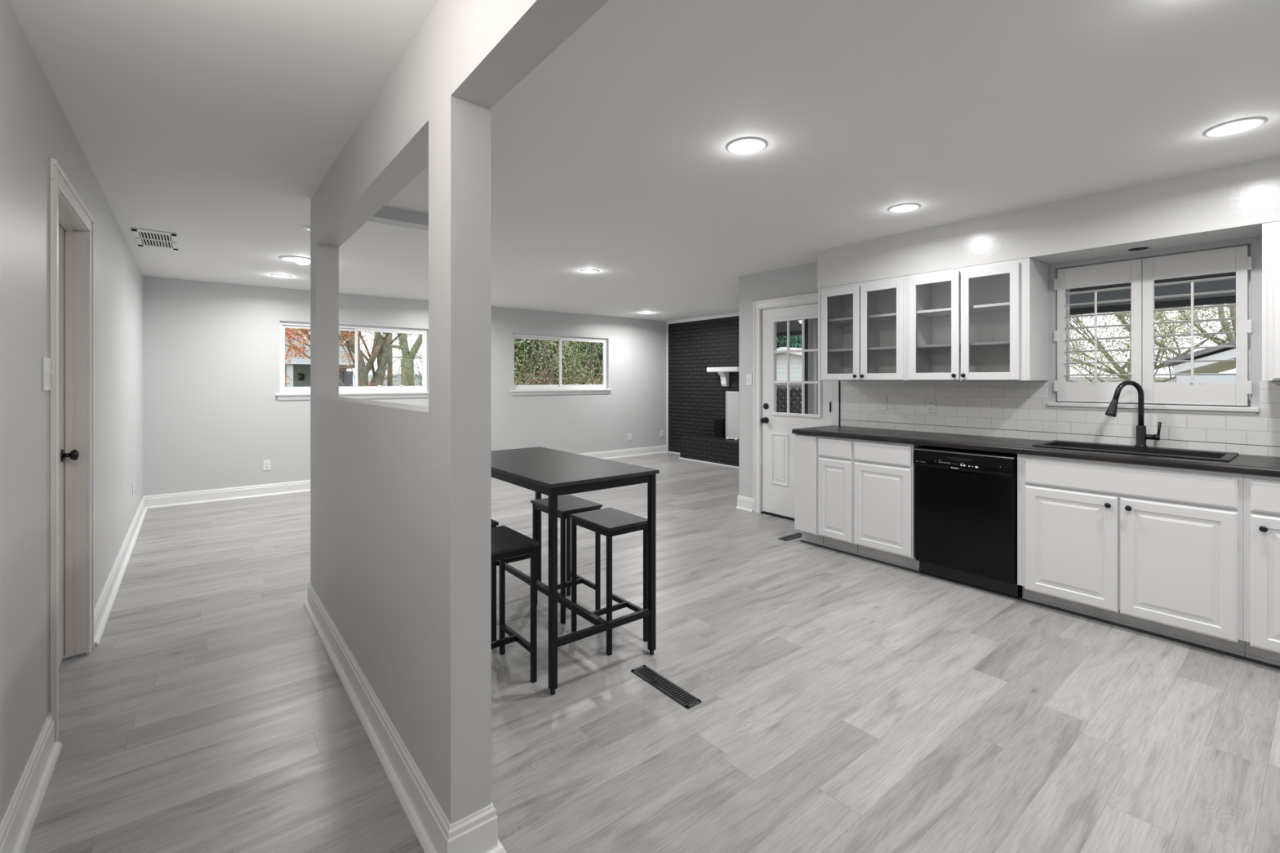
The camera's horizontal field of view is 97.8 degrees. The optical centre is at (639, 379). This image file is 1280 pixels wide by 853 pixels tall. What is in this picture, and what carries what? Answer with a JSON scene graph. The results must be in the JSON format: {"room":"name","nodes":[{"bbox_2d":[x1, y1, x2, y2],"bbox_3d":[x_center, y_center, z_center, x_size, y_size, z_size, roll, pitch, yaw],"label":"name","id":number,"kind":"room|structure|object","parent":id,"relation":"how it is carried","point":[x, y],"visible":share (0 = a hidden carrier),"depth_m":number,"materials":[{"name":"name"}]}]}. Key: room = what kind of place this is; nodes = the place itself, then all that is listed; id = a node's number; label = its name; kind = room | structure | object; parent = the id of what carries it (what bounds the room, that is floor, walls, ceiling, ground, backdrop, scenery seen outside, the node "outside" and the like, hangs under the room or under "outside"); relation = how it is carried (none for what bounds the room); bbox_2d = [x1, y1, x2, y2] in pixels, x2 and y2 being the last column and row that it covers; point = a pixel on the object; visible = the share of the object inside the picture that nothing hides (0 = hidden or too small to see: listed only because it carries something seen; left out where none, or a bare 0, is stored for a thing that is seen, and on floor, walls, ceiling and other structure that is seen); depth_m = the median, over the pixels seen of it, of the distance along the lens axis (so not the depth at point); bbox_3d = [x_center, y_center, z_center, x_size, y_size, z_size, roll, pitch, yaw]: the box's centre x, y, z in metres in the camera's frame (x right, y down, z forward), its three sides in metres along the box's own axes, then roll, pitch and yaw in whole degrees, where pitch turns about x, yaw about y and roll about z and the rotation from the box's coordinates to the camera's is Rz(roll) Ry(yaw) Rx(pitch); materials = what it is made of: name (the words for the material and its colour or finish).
{"room":"kitchen","nodes":[
{"label":"kitchen","id":0,"kind":"room"},
{"bbox_2d":[0,0,143,825],"bbox_3d":[-2.166,0.132,1.949,0.130,2.420,9.750,0,0,-39],"label":"wall","id":1,"kind":"structure","parent":0,"point":[35,129],"depth_m":1.87,"materials":[{"name":"grey paint"}]},
{"bbox_2d":[0,711,62,852],"bbox_3d":[-0.594,1.274,0.113,0.033,0.135,4.919,0,0,-39],"label":"baseboard","id":2,"kind":"structure","parent":1,"relation":"attached to","point":[16,826],"depth_m":1.72,"materials":[{"name":"white paint"}]},
{"bbox_2d":[42,357,53,391],"bbox_3d":[-2.095,-0.020,1.980,0.018,0.116,0.115,0,0,-39],"label":"light switch","id":3,"kind":"object","parent":1,"relation":"attached to","point":[46,362],"visible":1,"depth_m":1.96,"materials":[{"name":"white plastic"}]},
{"bbox_2d":[49,158,93,742],"bbox_3d":[-2.490,0.268,2.370,0.149,2.148,0.973,0,0,-39],"label":"door","id":4,"kind":"structure","parent":1,"relation":"in","point":[71,223],"depth_m":2.68,"materials":[{"name":"white paint"}]},
{"bbox_2d":[93,496,147,646],"bbox_3d":[-3.935,1.274,4.294,0.033,0.135,3.812,0,0,-39],"label":"baseboard","id":5,"kind":"structure","parent":1,"relation":"attached to","point":[103,608],"depth_m":3.60,"materials":[{"name":"white paint"}]},
{"bbox_2d":[132,482,134,497],"bbox_3d":[-4.343,0.942,4.786,0.009,0.116,0.072,0,0,-39],"label":"wall outlet","id":6,"kind":"object","parent":1,"relation":"attached to","point":[133,486],"visible":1,"depth_m":4.76,"materials":[{"name":"white plastic"}]},
{"bbox_2d":[143,275,666,495],"bbox_3d":[-2.359,0.132,8.125,7.540,2.420,0.140,0,0,-39],"label":"wall","id":7,"kind":"structure","parent":0,"point":[213,414],"depth_m":6.49,"materials":[{"name":"grey paint"}]},
{"bbox_2d":[262,460,271,470],"bbox_3d":[-4.320,0.990,6.463,0.072,0.116,0.009,0,0,-39],"label":"wall outlet","id":8,"kind":"object","parent":7,"relation":"attached to","point":[266,464],"visible":1,"depth_m":6.46,"materials":[{"name":"white plastic"}]},
{"bbox_2d":[275,320,428,399],"bbox_3d":[-3.580,-0.227,7.111,1.805,0.933,0.170,0,0,-39],"label":"window","id":9,"kind":"structure","parent":7,"relation":"in","point":[353,392],"depth_m":7.12,"materials":[{"name":"white plastic"}]},
{"bbox_2d":[143,444,667,509],"bbox_3d":[-2.324,1.274,8.042,7.230,0.135,0.033,0,0,-39],"label":"baseboard","id":10,"kind":"structure","parent":7,"relation":"attached to","point":[153,501],"depth_m":6.35,"materials":[{"name":"white paint"}]},
{"bbox_2d":[510,333,612,395],"bbox_3d":[-1.246,-0.234,8.976,1.850,0.938,0.170,0,0,-39],"label":"window","id":11,"kind":"structure","parent":7,"relation":"in","point":[535,389],"depth_m":8.99,"materials":[{"name":"white plastic"}]},
{"bbox_2d":[628,433,631,439],"bbox_3d":[-0.175,0.997,9.773,0.072,0.116,0.012,0,0,-39],"label":"wall outlet","id":12,"kind":"object","parent":7,"relation":"attached to","point":[629,434],"visible":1,"depth_m":9.78,"materials":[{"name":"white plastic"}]},
{"bbox_2d":[660,430,663,436],"bbox_3d":[0.406,0.987,10.239,0.072,0.116,0.009,0,0,-39],"label":"wall outlet","id":13,"kind":"object","parent":7,"relation":"attached to","point":[661,431],"visible":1,"depth_m":10.23,"materials":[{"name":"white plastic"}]},
{"bbox_2d":[666,324,668,452],"bbox_3d":[0.509,0.157,10.313,0.028,2.370,0.022,0,0,-39],"label":"trim","id":14,"kind":"structure","parent":7,"relation":"attached to","point":[667,324],"depth_m":10.31,"materials":[{"name":"white paint"}]},
{"bbox_2d":[310,0,608,824],"bbox_3d":[-0.102,0.132,1.090,0.115,2.420,5.830,0,0,-39],"label":"wall partition","id":15,"kind":"structure","parent":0,"point":[401,494],"depth_m":1.64,"materials":[{"name":"grey paint"}]},
{"bbox_2d":[302,581,506,852],"bbox_3d":[-1.195,1.274,2.457,0.181,0.137,2.396,0,0,-39],"label":"baseboard","id":16,"kind":"structure","parent":15,"relation":"attached to","point":[477,833],"depth_m":1.81,"materials":[{"name":"white paint"}]},
{"bbox_2d":[8,0,1279,321],"bbox_3d":[0.721,-1.153,4.256,7.660,0.150,10.050,0,0,-39],"label":"ceiling","id":17,"kind":"structure","parent":0,"point":[215,125],"depth_m":2.29,"materials":[{"name":"white paint"}]},
{"bbox_2d":[130,227,178,250],"bbox_3d":[-3.706,-1.073,4.277,0.250,0.010,0.650,0,0,-39],"label":"ceiling vent","id":18,"kind":"object","parent":17,"relation":"in","point":[144,237],"visible":1,"depth_m":4.24,"materials":[{"name":"white plastic"}]},
{"bbox_2d":[271,274,291,277],"bbox_3d":[-3.717,-1.074,5.784,0.183,0.008,0.183,0,0,-39],"label":"recessed light","id":19,"kind":"object","parent":17,"relation":"in","point":[273,275],"visible":1,"depth_m":5.77,"materials":[{"name":"white plastic"}]},
{"bbox_2d":[279,255,310,265],"bbox_3d":[-3.058,-1.056,4.980,0.269,0.045,0.269,0,0,-39],"label":"recessed light","id":20,"kind":"object","parent":17,"relation":"in","point":[298,260],"visible":0.91,"depth_m":4.95,"materials":[{"name":"white plastic"}]},
{"bbox_2d":[302,225,310,231],"bbox_3d":[-2.318,-1.074,3.975,0.149,0.008,0.149,0,0,-39],"label":"recessed light","id":21,"kind":"object","parent":17,"relation":"in","point":[306,227],"visible":0.33,"depth_m":3.93,"materials":[{"name":"white plastic"}]},
{"bbox_2d":[368,206,428,231],"bbox_3d":[-1.500,-1.040,3.621,0.862,0.075,0.130,0,0,-39],"label":"beam","id":22,"kind":"structure","parent":17,"relation":"attached to","point":[388,215],"depth_m":3.55,"materials":[{"name":"grey paint"}]},
{"bbox_2d":[580,269,599,273],"bbox_3d":[-0.496,-1.074,5.524,0.183,0.008,0.183,0,0,-39],"label":"recessed light","id":23,"kind":"object","parent":17,"relation":"in","point":[588,271],"visible":1,"depth_m":5.51,"materials":[{"name":"white plastic"}]},
{"bbox_2d":[726,137,767,154],"bbox_3d":[0.491,-1.074,2.570,0.183,0.008,0.183,0,0,-39],"label":"recessed light","id":24,"kind":"object","parent":17,"relation":"in","point":[748,145],"visible":1,"depth_m":2.55,"materials":[{"name":"white plastic"}]},
{"bbox_2d":[888,203,919,213],"bbox_3d":[1.654,-1.074,3.497,0.183,0.008,0.183,0,0,-39],"label":"recessed light","id":25,"kind":"object","parent":17,"relation":"in","point":[904,207],"visible":1,"depth_m":3.48,"materials":[{"name":"white plastic"}]},
{"bbox_2d":[817,155,1279,288],"bbox_3d":[3.106,-0.922,2.945,0.370,0.312,4.724,0,0,-39],"label":"soffit","id":26,"kind":"structure","parent":17,"relation":"attached to","point":[1231,202],"depth_m":3.27,"materials":[{"name":"white paint"}]},
{"bbox_2d":[1125,245,1151,250],"bbox_3d":[2.905,-0.764,3.252,0.116,0.005,0.116,0,0,-39],"label":"recessed light","id":27,"kind":"object","parent":26,"relation":"attached to","point":[1136,248],"visible":1,"depth_m":3.24,"materials":[{"name":"white paint"}]},
{"bbox_2d":[1203,116,1266,137],"bbox_3d":[2.534,-1.074,2.380,0.183,0.008,0.183,0,0,-39],"label":"recessed light","id":28,"kind":"object","parent":17,"relation":"in","point":[1242,125],"visible":1,"depth_m":2.37,"materials":[{"name":"white plastic"}]},
{"bbox_2d":[23,452,1279,852],"bbox_3d":[0.721,1.402,4.256,7.660,0.120,10.050,0,0,-39],"label":"floor","id":29,"kind":"structure","parent":0,"point":[850,704],"depth_m":2.25,"materials":[{"name":"grey wood"}]},
{"bbox_2d":[491,519,498,641],"bbox_3d":[-0.932,1.031,2.877,0.270,0.622,0.362,0,0,-39],"label":"bar stool","id":30,"kind":"object","parent":29,"relation":"on","point":[494,523],"visible":0.06,"depth_m":2.81,"materials":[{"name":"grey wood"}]},
{"bbox_2d":[491,525,539,683],"bbox_3d":[-0.665,1.031,2.535,0.270,0.622,0.362,0,0,-39],"label":"bar stool","id":31,"kind":"object","parent":29,"relation":"on","point":[506,542],"visible":0.53,"depth_m":2.48,"materials":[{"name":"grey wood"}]},
{"bbox_2d":[530,494,602,623],"bbox_3d":[-0.435,1.031,3.275,0.270,0.622,0.362,0,0,-39],"label":"bar stool","id":32,"kind":"object","parent":29,"relation":"on","point":[567,504],"visible":0.77,"depth_m":3.21,"materials":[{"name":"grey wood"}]},
{"bbox_2d":[491,446,659,694],"bbox_3d":[-0.517,0.891,3.008,0.604,0.902,1.205,0,0,-39],"label":"bar table","id":33,"kind":"object","parent":29,"relation":"on","point":[552,473],"visible":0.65,"depth_m":2.68,"materials":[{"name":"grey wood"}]},
{"bbox_2d":[568,507,647,655],"bbox_3d":[-0.161,1.031,2.924,0.270,0.622,0.362,0,0,-39],"label":"bar stool","id":34,"kind":"object","parent":29,"relation":"on","point":[609,522],"visible":0.88,"depth_m":2.86,"materials":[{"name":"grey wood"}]},
{"bbox_2d":[631,665,702,709],"bbox_3d":[0.107,1.339,2.445,0.080,0.006,0.381,0,0,-39],"label":"floor vent","id":35,"kind":"object","parent":29,"relation":"in","point":[659,682],"visible":1,"depth_m":2.43,"materials":[{"name":"black metal"}]},
{"bbox_2d":[680,434,738,466],"bbox_3d":[1.250,1.149,9.097,0.387,0.384,1.332,0,0,-39],"label":"hearth","id":36,"kind":"object","parent":29,"relation":"on","point":[722,451],"visible":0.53,"depth_m":8.96,"materials":[{"name":"black brick"}]},
{"bbox_2d":[725,391,738,439],"bbox_3d":[1.475,0.572,8.904,0.062,0.770,0.270,0,0,-39],"label":"fireplace screen","id":37,"kind":"object","parent":36,"relation":"on","point":[731,397],"visible":0.91,"depth_m":8.90,"materials":[{"name":"white paint"}]},
{"bbox_2d":[777,533,801,541],"bbox_3d":[1.300,1.339,4.761,0.285,0.006,0.080,0,0,-39],"label":"floor vent","id":38,"kind":"object","parent":29,"relation":"in","point":[796,535],"visible":0.89,"depth_m":4.75,"materials":[{"name":"black metal"}]},
{"bbox_2d":[794,434,860,555],"bbox_3d":[1.660,0.894,4.576,0.588,0.896,0.523,0,0,-39],"label":"base cabinet","id":39,"kind":"object","parent":29,"relation":"on","point":[824,466],"visible":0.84,"depth_m":4.38,"materials":[{"name":"white paint"}]},
{"bbox_2d":[853,439,924,570],"bbox_3d":[1.963,0.894,4.198,0.588,0.896,0.444,0,0,-39],"label":"base cabinet","id":40,"kind":"object","parent":29,"relation":"on","point":[884,472],"visible":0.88,"depth_m":4.00,"materials":[{"name":"white paint"}]},
{"bbox_2d":[913,445,1018,598],"bbox_3d":[2.285,0.904,3.772,0.582,0.874,0.596,0,0,-39],"label":"dishwasher","id":41,"kind":"object","parent":29,"relation":"on","point":[966,500],"visible":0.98,"depth_m":3.57,"materials":[{"name":"black metal"}]},
{"bbox_2d":[800,540,1279,669],"bbox_3d":[2.286,1.339,3.452,0.032,0.006,3.040,0,0,-39],"label":"edging","id":42,"kind":"object","parent":29,"relation":"on","point":[1243,658],"visible":1,"depth_m":3.13,"materials":[{"name":"grey"}]},
{"bbox_2d":[1017,453,1245,657],"bbox_3d":[2.769,0.894,3.167,0.616,0.896,0.928,0,0,-39],"label":"base cabinet","id":43,"kind":"object","parent":29,"relation":"on","point":[1156,549],"visible":0.94,"depth_m":2.93,"materials":[{"name":"white paint"}]},
{"bbox_2d":[791,425,1279,477],"bbox_3d":[2.438,0.425,3.585,0.596,0.040,3.058,0,0,-39],"label":"countertop","id":44,"kind":"structure","parent":43,"relation":"on","point":[1260,465],"depth_m":3.34,"materials":[{"name":"black stone"}]},
{"bbox_2d":[1104,380,1161,447],"bbox_3d":[2.891,0.200,3.289,0.283,0.390,0.094,0,0,10],"label":"kitchen faucet","id":45,"kind":"object","parent":44,"relation":"on","point":[1141,437],"visible":1,"depth_m":3.28,"materials":[{"name":"black metal"}]},
{"bbox_2d":[1031,440,1239,462],"bbox_3d":[2.813,0.503,3.208,0.430,0.216,0.830,0,0,-39],"label":"sink","id":46,"kind":"object","parent":44,"relation":"in","point":[1105,447],"visible":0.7,"depth_m":3.19,"materials":[{"name":"black metal"}]},
{"bbox_2d":[1042,441,1226,458],"bbox_3d":[2.789,0.503,3.189,0.312,0.215,0.772,0,0,-39],"label":"basin","id":47,"kind":"object","parent":46,"relation":"in","point":[1064,444],"depth_m":3.24,"materials":[{"name":"black"}]},
{"bbox_2d":[1243,474,1279,666],"bbox_3d":[3.225,0.894,2.597,0.616,0.896,0.530,0,0,-39],"label":"base cabinet","id":48,"kind":"object","parent":29,"relation":"on","point":[1261,494],"visible":0.96,"depth_m":2.59,"materials":[{"name":"white paint"}]},
{"bbox_2d":[668,315,738,453],"bbox_3d":[1.199,0.132,9.592,0.150,2.420,2.010,0,0,-39],"label":"brick wall","id":49,"kind":"structure","parent":0,"point":[696,396],"depth_m":9.70,"materials":[{"name":"black brick"}]},
{"bbox_2d":[666,312,738,324],"bbox_3d":[1.089,-1.053,9.582,0.035,0.050,1.890,0,0,-39],"label":"trim","id":50,"kind":"structure","parent":49,"relation":"attached to","point":[734,314],"depth_m":9.56,"materials":[{"name":"white paint"}]},
{"bbox_2d":[668,451,738,468],"bbox_3d":[1.017,1.331,9.375,0.405,0.022,2.057,0,0,-39],"label":"baseboard","id":51,"kind":"structure","parent":49,"relation":"attached to","point":[668,451],"depth_m":9.01,"materials":[{"name":"white paint"}]},
{"bbox_2d":[714,418,724,437],"bbox_3d":[1.313,0.804,9.293,0.044,0.304,0.180,0,0,-39],"label":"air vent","id":52,"kind":"object","parent":49,"relation":"in","point":[718,423],"visible":1,"depth_m":9.26,"materials":[{"name":"black"}]},
{"bbox_2d":[706,366,738,386],"bbox_3d":[1.391,-0.046,9.080,0.190,0.320,0.680,0,0,-39],"label":"mantel shelf","id":53,"kind":"object","parent":49,"relation":"attached to","point":[723,372],"visible":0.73,"depth_m":9.10,"materials":[{"name":"white paint"}]},
{"bbox_2d":[738,235,1273,497],"bbox_3d":[2.935,0.132,3.568,0.140,2.420,5.910,0,0,-39],"label":"wall","id":54,"kind":"structure","parent":0,"point":[802,279],"depth_m":5.22,"materials":[{"name":"grey paint"}]},
{"bbox_2d":[736,495,753,511],"bbox_3d":[1.081,1.274,5.750,0.033,0.135,0.210,0,0,-39],"label":"baseboard","id":55,"kind":"structure","parent":54,"relation":"attached to","point":[744,503],"depth_m":5.75,"materials":[{"name":"white paint"}]},
{"bbox_2d":[746,373,751,385],"bbox_3d":[1.116,-0.003,5.718,0.018,0.116,0.072,0,0,-39],"label":"light switch","id":56,"kind":"object","parent":54,"relation":"attached to","point":[748,376],"visible":1,"depth_m":5.72,"materials":[{"name":"white plastic"}]},
{"bbox_2d":[753,292,839,520],"bbox_3d":[1.495,0.274,5.322,0.199,2.136,0.960,0,0,-39],"label":"door","id":57,"kind":"structure","parent":54,"relation":"in","point":[773,437],"depth_m":5.47,"materials":[{"name":"white paint"}]},
{"bbox_2d":[839,380,839,426],"bbox_3d":[1.761,0.207,4.914,0.013,0.396,0.009,0,0,-39],"label":"edging","id":58,"kind":"object","parent":54,"relation":"attached to","point":[839,380],"visible":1,"depth_m":4.91,"materials":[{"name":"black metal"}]},
{"bbox_2d":[817,275,906,380],"bbox_3d":[1.849,-0.380,4.481,0.414,0.769,0.746,0,0,-39],"label":"upper cabinet","id":59,"kind":"object","parent":54,"relation":"attached to","point":[862,326],"visible":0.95,"depth_m":4.58,"materials":[{"name":"white paint"}]},
{"bbox_2d":[827,312,896,324],"bbox_3d":[1.876,-0.493,4.503,0.324,0.018,0.710,0,0,-39],"label":"shelf","id":60,"kind":"object","parent":59,"relation":"attached to","point":[887,318],"depth_m":4.55,"materials":[{"name":"white paint"}]},
{"bbox_2d":[827,346,896,352],"bbox_3d":[1.876,-0.243,4.503,0.324,0.018,0.710,0,0,-39],"label":"shelf","id":61,"kind":"object","parent":59,"relation":"attached to","point":[875,348],"depth_m":4.54,"materials":[{"name":"white paint"}]},
{"bbox_2d":[906,257,1048,380],"bbox_3d":[2.322,-0.380,3.889,0.414,0.769,0.769,0,0,-39],"label":"upper cabinet","id":62,"kind":"object","parent":54,"relation":"attached to","point":[987,322],"visible":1,"depth_m":3.86,"materials":[{"name":"white paint"}]},
{"bbox_2d":[916,302,1009,316],"bbox_3d":[2.349,-0.493,3.911,0.324,0.018,0.733,0,0,-39],"label":"shelf","id":63,"kind":"object","parent":62,"relation":"attached to","point":[999,308],"depth_m":3.95,"materials":[{"name":"white paint"}]},
{"bbox_2d":[916,340,1009,349],"bbox_3d":[2.349,-0.243,3.911,0.324,0.018,0.733,0,0,-39],"label":"shelf","id":64,"kind":"object","parent":62,"relation":"attached to","point":[999,344],"depth_m":3.93,"materials":[{"name":"white paint"}]},
{"bbox_2d":[840,380,1279,457],"bbox_3d":[2.791,0.207,3.629,0.009,0.396,3.285,0,0,-39],"label":"backsplash","id":65,"kind":"structure","parent":54,"relation":"attached to","point":[1013,406],"depth_m":3.80,"materials":[{"name":"white tile"}]},
{"bbox_2d":[878,395,886,410],"bbox_3d":[1.997,0.195,4.600,0.018,0.116,0.072,0,0,-39],"label":"light switch","id":66,"kind":"object","parent":65,"relation":"attached to","point":[882,400],"visible":1,"depth_m":4.60,"materials":[{"name":"white plastic"}]},
{"bbox_2d":[926,398,935,413],"bbox_3d":[2.242,0.199,4.301,0.009,0.116,0.072,0,0,-39],"label":"wall outlet","id":67,"kind":"object","parent":65,"relation":"attached to","point":[931,402],"visible":1,"depth_m":4.30,"materials":[{"name":"white plastic"}]},
{"bbox_2d":[928,400,933,409],"bbox_3d":[2.240,0.199,4.299,0.004,0.068,0.032,0,0,-39],"label":"receptacle","id":68,"kind":"object","parent":67,"relation":"attached to","point":[931,402],"depth_m":4.30,"materials":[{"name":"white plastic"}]},
{"bbox_2d":[844,419,1279,447],"bbox_3d":[2.694,0.350,3.744,0.003,0.003,2.985,0,0,-39],"label":"grout line","id":69,"kind":"structure","parent":54,"relation":"attached to","point":[844,420],"depth_m":3.61,"materials":[{"name":"grey"}]},
{"bbox_2d":[1047,245,1259,415],"bbox_3d":[3.057,-0.272,3.384,0.158,0.928,0.946,0,0,-39],"label":"window","id":70,"kind":"structure","parent":54,"relation":"in","point":[1172,408],"depth_m":3.26,"materials":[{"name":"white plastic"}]},
{"bbox_2d":[1053,258,1142,403],"bbox_3d":[2.880,-0.292,3.523,0.084,0.867,0.436,0,0,-41],"label":"shutter panel","id":71,"kind":"object","parent":70,"relation":"attached to","point":[1127,271],"visible":0.95,"depth_m":3.49,"materials":[{"name":"white paint"}]},
{"bbox_2d":[1142,244,1252,405],"bbox_3d":[3.157,-0.292,3.178,0.084,0.867,0.444,0,0,-41],"label":"shutter panel","id":72,"kind":"object","parent":70,"relation":"attached to","point":[1236,259],"visible":0.99,"depth_m":3.16,"materials":[{"name":"white paint"}]},
{"bbox_2d":[1262,221,1279,381],"bbox_3d":[3.345,-0.380,2.631,0.387,0.769,0.533,0,0,-39],"label":"upper cabinet","id":73,"kind":"object","parent":54,"relation":"attached to","point":[1271,230],"visible":1,"depth_m":2.71,"materials":[{"name":"white paint"}]},
{"bbox_3d":[-3.265,1.767,28.113,90.000,0.250,72.000,0,0,-39],"label":"ground","id":74,"kind":"structure","parent":0,"visible":0},
{"bbox_2d":[284,328,355,386],"bbox_3d":[-15.413,-2.508,17.765,11.100,8.300,7.800,0,0,-39],"label":"house","id":75,"kind":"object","parent":74,"relation":"on","point":[299,370],"visible":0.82,"depth_m":18.00,"materials":[{"name":"white"}]},
{"bbox_2d":[284,328,422,386],"bbox_3d":[-6.007,-1.576,13.120,5.687,6.557,5.685,0,0,-1],"label":"maple tree","id":76,"kind":"object","parent":74,"relation":"on","point":[383,344],"visible":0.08,"depth_m":13.06,"materials":[{"name":"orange plant"}]},
{"bbox_2d":[284,328,386,386],"bbox_3d":[-6.069,-0.559,11.115,1.275,1.823,3.319,0,0,13],"label":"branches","id":77,"kind":"object","parent":76,"relation":"hanging from","point":[291,331],"visible":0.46,"depth_m":10.12,"materials":[{"name":"orange plant"}]},
{"bbox_2d":[353,373,422,386],"bbox_3d":[-11.581,0.692,28.508,4.500,1.900,5.000,0,0,-39],"label":"garage","id":78,"kind":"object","parent":74,"relation":"on","point":[397,383],"visible":0.02,"depth_m":25.71,"materials":[{"name":"white"}]},
{"bbox_2d":[361,332,422,386],"bbox_3d":[-7.620,-1.986,18.413,4.318,7.369,6.579,0,0,-39],"label":"tree","id":79,"kind":"object","parent":74,"relation":"on","point":[403,342],"visible":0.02,"depth_m":17.65,"materials":[{"name":"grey plant"}]},
{"bbox_2d":[376,333,422,386],"bbox_3d":[-5.951,-0.078,17.051,3.215,3.452,4.049,0,0,25],"label":"bare shrub","id":80,"kind":"object","parent":74,"relation":"on","point":[416,346],"visible":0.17,"depth_m":16.50,"materials":[{"name":"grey plant"}]},
{"bbox_2d":[386,333,421,386],"bbox_3d":[-9.144,-2.008,22.135,1.649,7.300,0.198,0,0,-39],"label":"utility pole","id":81,"kind":"object","parent":74,"relation":"on","point":[388,371],"visible":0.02,"depth_m":21.63,"materials":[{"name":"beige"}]},
{"bbox_2d":[514,338,602,385],"bbox_3d":[-1.695,-0.331,12.655,3.435,3.976,7.329,0,0,43],"label":"hedge","id":82,"kind":"object","parent":74,"relation":"on","point":[536,362],"visible":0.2,"depth_m":12.99,"materials":[{"name":"green plant"}]},
{"bbox_2d":[776,384,801,413],"bbox_3d":[2.078,0.862,9.104,0.106,1.560,3.717,0,0,-39],"label":"lattice fence","id":83,"kind":"object","parent":74,"relation":"on","point":[795,399],"visible":0.05,"depth_m":8.71,"materials":[{"name":"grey wood"}]},
{"bbox_2d":[776,346,801,410],"bbox_3d":[6.256,0.332,17.801,4.600,2.620,6.800,0,0,-39],"label":"shed","id":84,"kind":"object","parent":74,"relation":"on","point":[795,358],"visible":0.18,"depth_m":16.77,"materials":[{"name":"white"}]},
{"bbox_2d":[776,334,801,348],"bbox_3d":[6.668,-0.950,26.073,3.177,5.183,6.894,0,0,-44],"label":"evergreen shrub","id":85,"kind":"object","parent":74,"relation":"on","point":[795,341],"visible":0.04,"depth_m":24.59,"materials":[{"name":"green plant"}]},
{"bbox_2d":[804,318,817,414],"bbox_3d":[2.480,0.292,7.469,0.100,2.700,0.627,0,0,-39],"label":"porch post","id":86,"kind":"object","parent":74,"relation":"on","point":[811,325],"visible":0.02,"depth_m":7.59,"materials":[{"name":"grey wood"}]},
{"bbox_2d":[1070,377,1175,382],"bbox_3d":[14.346,0.767,17.289,2.000,1.750,5.900,0,0,-39],"label":"building","id":87,"kind":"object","parent":74,"relation":"on","point":[1073,379],"visible":0.07,"depth_m":16.43,"materials":[{"name":"white"}]},
{"bbox_2d":[1070,302,1235,382],"bbox_3d":[12.140,-1.568,11.877,7.458,6.527,4.066,0,0,42],"label":"tree","id":88,"kind":"object","parent":74,"relation":"on","point":[1230,337],"visible":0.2,"depth_m":12.34,"materials":[{"name":"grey plant"}]},
{"bbox_2d":[1164,339,1235,382],"bbox_3d":[10.938,-0.058,7.217,4.100,3.400,5.620,0,0,-39],"label":"house","id":89,"kind":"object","parent":74,"relation":"on","point":[1213,353],"visible":0.38,"depth_m":7.98,"materials":[{"name":"white"}]},
{"label":"outside","id":90,"kind":"structure","parent":0,"visible":0},
{"bbox_2d":[776,271,1235,337],"bbox_3d":[4.102,-0.988,4.750,3.160,0.580,10.300,0,0,-39],"label":"porch roof","id":91,"kind":"structure","parent":90,"point":[795,326],"depth_m":5.36,"materials":[{"name":"grey"}]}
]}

